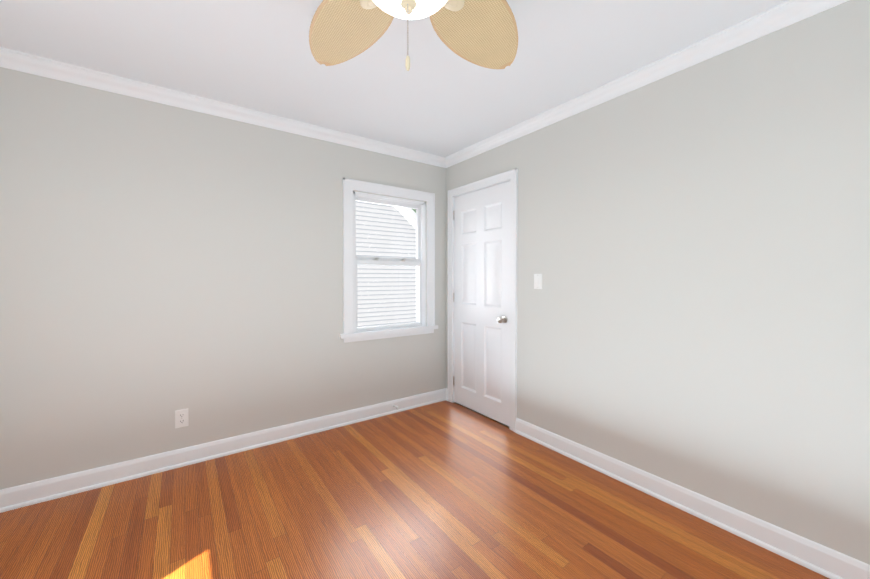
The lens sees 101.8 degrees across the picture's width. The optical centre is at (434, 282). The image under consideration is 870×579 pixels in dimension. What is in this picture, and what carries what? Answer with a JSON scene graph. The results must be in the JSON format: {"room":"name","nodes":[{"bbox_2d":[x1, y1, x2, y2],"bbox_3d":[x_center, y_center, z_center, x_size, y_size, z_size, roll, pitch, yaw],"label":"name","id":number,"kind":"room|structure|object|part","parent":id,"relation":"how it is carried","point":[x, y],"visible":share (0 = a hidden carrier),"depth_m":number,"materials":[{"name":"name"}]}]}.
{"room":"empty bedroom","nodes":[
{"label":"empty bedroom","id":0,"kind":"room"},
{"bbox_2d":[0,67,445,489],"bbox_3d":[-1.355,-0.013,2.654,3.800,2.440,0.150,-1,1,-36],"label":"wall","id":1,"kind":"structure","parent":0,"point":[160,264],"depth_m":2.29,"materials":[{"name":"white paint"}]},
{"bbox_2d":[175,408,188,427],"bbox_3d":[-1.674,0.898,2.340,0.072,0.116,0.009,-1,1,-36],"label":"electrical outlet plate","id":2,"kind":"object","parent":1,"relation":"attached to","point":[181,418],"visible":1,"depth_m":2.34,"materials":[{"name":"white plastic"}]},
{"bbox_2d":[0,47,443,167],"bbox_3d":[-1.302,-1.191,2.548,3.360,0.082,0.058,-1,1,-36],"label":"crown molding","id":3,"kind":"structure","parent":1,"relation":"attached to","point":[9,58],"depth_m":2.32,"materials":[{"name":"white wood"}]},
{"bbox_2d":[0,388,447,512],"bbox_3d":[-1.290,1.151,2.605,3.470,0.113,0.030,-1,1,-36],"label":"baseboard","id":4,"kind":"structure","parent":1,"relation":"attached to","point":[19,496],"depth_m":2.36,"materials":[{"name":"white wood"}]},
{"bbox_2d":[340,178,437,342],"bbox_3d":[-0.426,-0.189,3.292,0.995,1.379,0.190,-1,1,-36],"label":"window","id":5,"kind":"structure","parent":1,"relation":"in","point":[350,334],"depth_m":3.25,"materials":[{"name":"white wood"}]},
{"bbox_3d":[-0.427,-0.165,3.294,0.713,1.205,0.074,-1,1,-36],"label":"window sashes","id":6,"kind":"part","parent":5,"relation":"part of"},
{"bbox_2d":[0,0,786,156],"bbox_3d":[-0.147,-1.271,0.950,3.800,0.120,4.300,-1,1,-36],"label":"ceiling","id":7,"kind":"structure","parent":0,"point":[440,98],"depth_m":1.91,"materials":[{"name":"white paint"}]},
{"bbox_2d":[309,0,517,70],"bbox_3d":[-0.108,-0.890,1.012,1.270,0.644,1.218,-1,1,-36],"label":"fan","id":8,"kind":"object","parent":7,"relation":"hanging from","point":[482,33],"visible":1,"depth_m":1.28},
{"bbox_2d":[0,400,829,578],"bbox_3d":[-0.147,1.289,0.984,3.800,0.120,4.300,-1,1,-36],"label":"floor","id":9,"kind":"structure","parent":0,"point":[445,489],"depth_m":1.80,"materials":[{"name":"brown wood"}]},
{"bbox_2d":[446,0,869,564],"bbox_3d":[1.337,-0.005,2.029,0.150,2.440,4.000,-1,1,-36],"label":"wall","id":10,"kind":"structure","parent":0,"point":[693,249],"depth_m":1.77,"materials":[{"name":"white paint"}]},
{"bbox_2d":[453,181,509,425],"bbox_3d":[0.391,0.174,3.204,0.106,2.030,0.750,-1,1,-36],"label":"door","id":11,"kind":"structure","parent":10,"relation":"in","point":[481,293],"depth_m":3.18,"materials":[{"name":"white wood"}]},
{"bbox_2d":[448,169,517,431],"bbox_3d":[0.455,0.166,3.245,0.172,2.165,0.890,-1,1,-36],"label":"door frame","id":12,"kind":"structure","parent":10,"relation":"attached to","point":[511,176],"depth_m":2.89,"materials":[{"name":"white wood"}]},
{"bbox_2d":[534,274,541,288],"bbox_3d":[0.777,-0.010,2.673,0.012,0.116,0.072,-1,1,-36],"label":"switch plate","id":13,"kind":"object","parent":10,"relation":"attached to","point":[537,281],"visible":1,"depth_m":2.67,"materials":[{"name":"white plastic"}]},
{"bbox_2d":[444,0,849,167],"bbox_3d":[1.253,-1.183,1.953,0.058,0.082,4.000,-1,1,-36],"label":"crown molding","id":14,"kind":"structure","parent":10,"relation":"attached to","point":[774,18],"depth_m":1.92,"materials":[{"name":"white wood"}]},
{"bbox_2d":[515,418,869,578],"bbox_3d":[1.529,1.164,1.626,0.026,0.113,3.016,-1,1,-36],"label":"baseboard","id":15,"kind":"structure","parent":10,"relation":"attached to","point":[827,562],"depth_m":1.78,"materials":[{"name":"white"}]},
{"label":"outside","id":16,"kind":"structure","parent":0,"visible":0},
{"bbox_2d":[356,201,415,326],"bbox_3d":[-4.996,2.386,8.547,22.501,14.485,4.480,-1,1,-36],"label":"house","id":17,"kind":"structure","parent":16,"point":[402,228],"depth_m":8.80,"materials":[{"name":"white"}]}
]}

